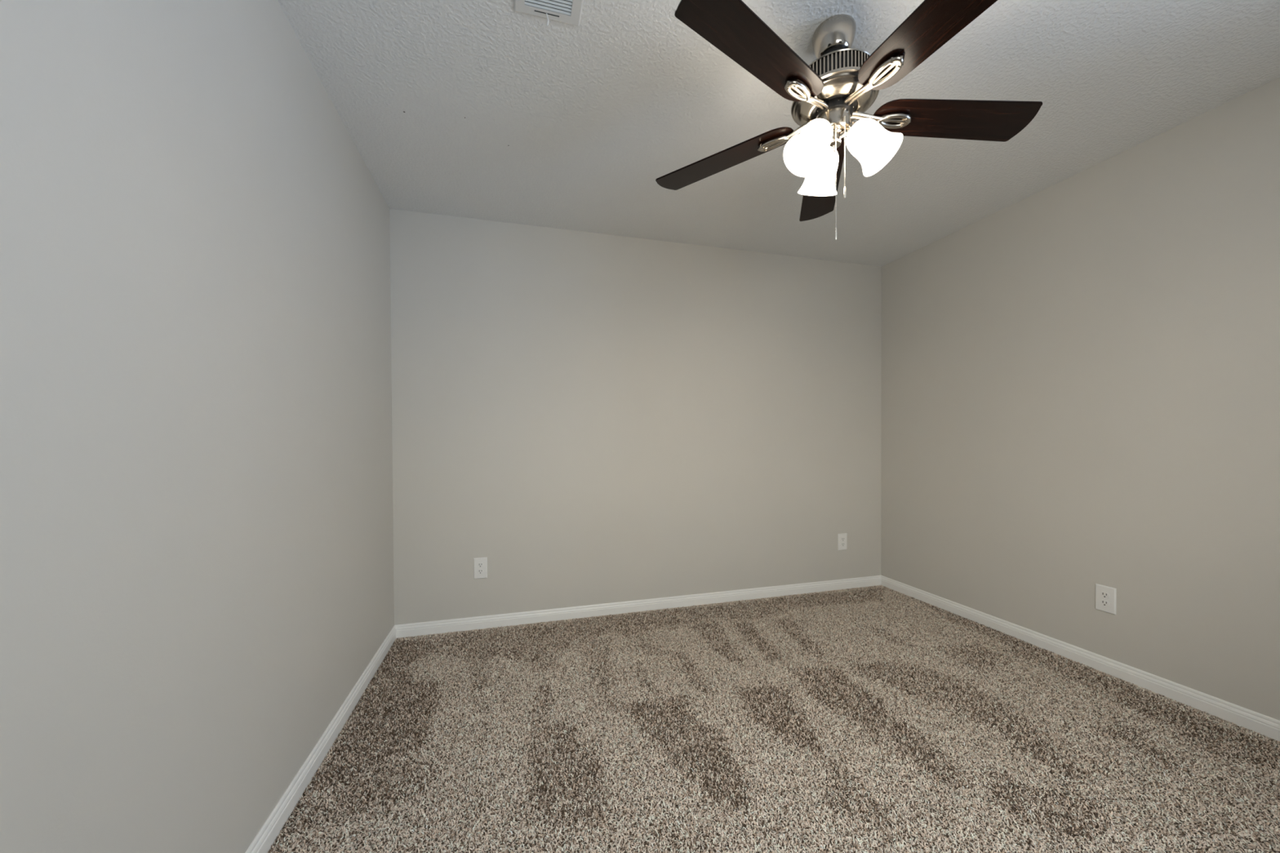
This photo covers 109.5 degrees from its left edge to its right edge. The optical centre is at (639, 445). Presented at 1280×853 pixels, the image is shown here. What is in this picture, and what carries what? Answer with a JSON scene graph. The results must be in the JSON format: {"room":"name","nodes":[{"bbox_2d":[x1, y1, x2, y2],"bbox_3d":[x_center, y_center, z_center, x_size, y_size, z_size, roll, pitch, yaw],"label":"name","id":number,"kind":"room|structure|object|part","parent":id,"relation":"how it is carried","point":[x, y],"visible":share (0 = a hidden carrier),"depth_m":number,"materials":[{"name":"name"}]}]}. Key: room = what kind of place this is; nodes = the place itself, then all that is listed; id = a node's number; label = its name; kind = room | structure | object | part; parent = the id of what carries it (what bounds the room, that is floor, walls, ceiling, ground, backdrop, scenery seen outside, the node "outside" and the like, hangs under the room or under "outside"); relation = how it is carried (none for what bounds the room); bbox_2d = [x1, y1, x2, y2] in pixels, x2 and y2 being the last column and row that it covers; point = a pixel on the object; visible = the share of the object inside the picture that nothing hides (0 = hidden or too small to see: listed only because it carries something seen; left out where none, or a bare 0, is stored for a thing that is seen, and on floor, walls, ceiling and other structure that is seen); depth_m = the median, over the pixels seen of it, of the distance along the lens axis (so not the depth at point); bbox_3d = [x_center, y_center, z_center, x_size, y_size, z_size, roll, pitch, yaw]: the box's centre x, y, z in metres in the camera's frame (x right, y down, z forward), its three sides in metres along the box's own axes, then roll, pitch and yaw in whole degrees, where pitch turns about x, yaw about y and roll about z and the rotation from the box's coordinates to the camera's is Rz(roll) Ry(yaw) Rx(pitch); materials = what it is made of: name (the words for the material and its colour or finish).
{"room":"empty bedroom","nodes":[
{"label":"empty bedroom","id":0,"kind":"room"},
{"bbox_2d":[0,0,394,852],"bbox_3d":[-0.970,-0.102,0.768,0.120,2.440,3.700,0,1,-15],"label":"wall","id":1,"kind":"structure","parent":0,"point":[197,522],"depth_m":0.93,"materials":[{"name":"beige paint"}]},
{"bbox_2d":[245,625,396,852],"bbox_3d":[-0.900,1.079,0.799,0.013,0.077,3.700,0,1,-15],"label":"baseboard","id":2,"kind":"structure","parent":1,"relation":"attached to","point":[271,828],"depth_m":1.52,"materials":[{"name":"white paint"}]},
{"bbox_2d":[389,208,881,625],"bbox_3d":[0.209,-0.135,3.075,3.621,2.440,0.120,0,1,-15],"label":"wall","id":3,"kind":"structure","parent":0,"point":[594,418],"depth_m":2.92,"materials":[{"name":"beige paint"}]},
{"bbox_2d":[473,557,487,578],"bbox_3d":[-0.947,0.730,2.697,0.078,0.124,0.008,0,1,-15],"label":"wall outlet","id":4,"kind":"object","parent":3,"relation":"attached to","point":[480,564],"visible":1,"depth_m":2.69,"materials":[{"name":"white plastic"}]},
{"bbox_2d":[477,568,483,573],"bbox_3d":[-0.947,0.750,2.695,0.034,0.028,0.002,0,1,-15],"label":"receptacle","id":5,"kind":"object","parent":4,"relation":"attached to","point":[479,571],"depth_m":2.69,"materials":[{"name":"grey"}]},
{"bbox_2d":[477,562,483,567],"bbox_3d":[-0.947,0.711,2.694,0.034,0.028,0.002,0,1,-15],"label":"receptacle","id":6,"kind":"object","parent":4,"relation":"attached to","point":[479,564],"depth_m":2.69,"materials":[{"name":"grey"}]},
{"bbox_2d":[395,575,880,638],"bbox_3d":[0.233,1.048,3.024,3.381,0.077,0.013,0,1,-15],"label":"baseboard","id":7,"kind":"structure","parent":3,"relation":"attached to","point":[429,628],"depth_m":2.92,"materials":[{"name":"white paint"}]},
{"bbox_2d":[838,533,847,550],"bbox_3d":[1.520,0.717,3.378,0.078,0.124,0.008,0,1,-15],"label":"wall outlet","id":8,"kind":"object","parent":3,"relation":"attached to","point":[842,538],"visible":1,"depth_m":3.38,"materials":[{"name":"white plastic"}]},
{"bbox_2d":[269,586,1279,852],"bbox_3d":[0.724,1.153,1.248,3.621,0.100,3.940,0,1,-15],"label":"floor","id":9,"kind":"structure","parent":0,"point":[641,663],"depth_m":1.56,"materials":[{"name":"brown carpet"}]},
{"bbox_2d":[267,585,1279,852],"bbox_3d":[0.724,1.096,1.247,3.354,0.015,3.673,0,1,-15],"label":"carpet","id":10,"kind":"object","parent":9,"relation":"on","point":[883,590],"visible":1,"depth_m":1.67,"materials":[{"name":"beige carpet"}]},
{"bbox_2d":[277,0,1279,266],"bbox_3d":[0.711,-1.387,1.220,3.621,0.100,3.940,0,1,-15],"label":"ceiling","id":11,"kind":"structure","parent":0,"point":[481,109],"depth_m":1.76,"materials":[{"name":"paint"}]},
{"bbox_2d":[513,0,583,26],"bbox_3d":[-0.246,-1.313,1.261,0.201,0.038,0.305,0,1,-15],"label":"ceiling vent","id":12,"kind":"object","parent":11,"relation":"in","point":[569,11],"visible":1,"depth_m":1.38,"materials":[{"name":"white metal"}]},
{"bbox_2d":[655,0,1042,239],"bbox_3d":[0.658,-0.996,1.437,1.264,0.686,1.240,0,1,-15],"label":"ceiling fan","id":13,"kind":"object","parent":11,"relation":"hanging from","point":[836,90],"visible":1,"depth_m":1.40,"materials":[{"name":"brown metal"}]},
{"bbox_3d":[0.311,-1.069,1.697,0.532,0.006,0.148,-2,9,35],"label":"blade","id":14,"kind":"part","parent":13,"relation":"part of","materials":[{"name":"brown wood"}]},
{"bbox_3d":[0.323,-1.066,1.223,0.532,0.006,0.148,-1,12,-38],"label":"blade","id":15,"kind":"part","parent":13,"relation":"part of","materials":[{"name":"brown wood"}]},
{"bbox_3d":[0.507,-1.067,1.559,0.206,0.031,0.054,-2,9,35],"label":"blade arm","id":16,"kind":"part","parent":13,"relation":"part of","materials":[{"name":"silver metal"}]},
{"bbox_3d":[0.510,-1.063,1.373,0.206,0.031,0.054,-1,12,-38],"label":"blade arm","id":17,"kind":"part","parent":13,"relation":"part of","materials":[{"name":"silver metal"}]},
{"bbox_3d":[0.533,-0.940,1.407,0.157,0.163,0.133,0,1,-15],"label":"lamp shade","id":18,"kind":"part","parent":13,"relation":"part of","materials":[{"name":"white glass"}]},
{"bbox_3d":[0.554,-0.968,1.423,0.078,0.092,0.057,0,1,-15],"label":"light bulb","id":19,"kind":"part","parent":13,"relation":"part of","materials":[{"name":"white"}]},
{"bbox_3d":[0.639,-0.943,1.587,0.132,0.163,0.157,0,1,-15],"label":"lamp shade","id":20,"kind":"part","parent":13,"relation":"part of","materials":[{"name":"white glass"}]},
{"bbox_3d":[0.744,-1.069,1.846,0.148,0.006,0.532,-10,-5,16],"label":"blade","id":21,"kind":"part","parent":13,"relation":"part of","materials":[{"name":"brown wood"}]},
{"bbox_3d":[0.622,-0.853,1.429,0.003,0.330,0.003,0,1,39],"label":"pull chain","id":22,"kind":"part","parent":13,"relation":"part of","materials":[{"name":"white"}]},
{"bbox_2d":[809,49,869,75],"bbox_3d":[0.631,-1.155,1.468,0.237,0.056,0.237,0,1,-15],"label":"vent grille","id":23,"kind":"object","parent":13,"relation":"attached to","point":[837,61],"depth_m":1.36,"materials":[{"name":"silver metal"}]},
{"bbox_3d":[0.645,-0.923,1.418,0.003,0.223,0.003,0,1,21],"label":"pull chain","id":24,"kind":"part","parent":13,"relation":"part of","materials":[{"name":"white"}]},
{"bbox_3d":[0.682,-1.064,1.322,0.054,0.031,0.206,10,-2,-19],"label":"blade arm","id":25,"kind":"part","parent":13,"relation":"part of","materials":[{"name":"silver metal"}]},
{"bbox_3d":[0.737,-0.941,1.409,0.148,0.163,0.149,0,1,-15],"label":"lamp shade","id":26,"kind":"part","parent":13,"relation":"part of","materials":[{"name":"white glass"}]},
{"bbox_3d":[0.786,-1.067,1.474,0.206,0.031,0.054,0,-10,-3],"label":"blade arm","id":27,"kind":"part","parent":13,"relation":"part of","materials":[{"name":"silver metal"}]},
{"bbox_3d":[0.763,-1.067,1.097,0.148,0.006,0.532,10,-2,-19],"label":"blade","id":28,"kind":"part","parent":13,"relation":"part of","materials":[{"name":"brown wood"}]},
{"bbox_3d":[1.025,-1.072,1.486,0.532,0.006,0.148,0,-10,-3],"label":"blade","id":29,"kind":"part","parent":13,"relation":"part of","materials":[{"name":"brown wood"}]},
{"bbox_2d":[880,76,1279,720],"bbox_3d":[2.405,-0.131,1.699,0.120,2.440,3.700,0,1,-15],"label":"wall","id":30,"kind":"structure","parent":0,"point":[1081,376],"depth_m":2.11,"materials":[{"name":"beige paint"}]},
{"bbox_2d":[880,575,1279,741],"bbox_3d":[2.347,1.051,1.695,0.013,0.077,3.700,0,1,-15],"label":"baseboard","id":31,"kind":"structure","parent":30,"relation":"attached to","point":[1266,726],"depth_m":2.11,"materials":[{"name":"white paint"}]},
{"bbox_2d":[1095,583,1116,614],"bbox_3d":[2.220,0.730,2.154,0.008,0.124,0.078,0,1,-15],"label":"wall outlet","id":32,"kind":"object","parent":30,"relation":"attached to","point":[1105,596],"visible":1,"depth_m":2.15,"materials":[{"name":"white plastic"}]},
{"bbox_2d":[1100,600,1109,606],"bbox_3d":[2.217,0.750,2.154,0.002,0.028,0.034,0,1,-15],"label":"receptacle","id":33,"kind":"object","parent":32,"relation":"attached to","point":[1103,602],"depth_m":2.15,"materials":[{"name":"grey plastic"}]},
{"bbox_2d":[1100,591,1109,598],"bbox_3d":[2.217,0.711,2.153,0.002,0.028,0.034,0,1,-15],"label":"receptacle","id":34,"kind":"object","parent":32,"relation":"attached to","point":[1103,594],"depth_m":2.15,"materials":[{"name":"grey plastic"}]}
]}

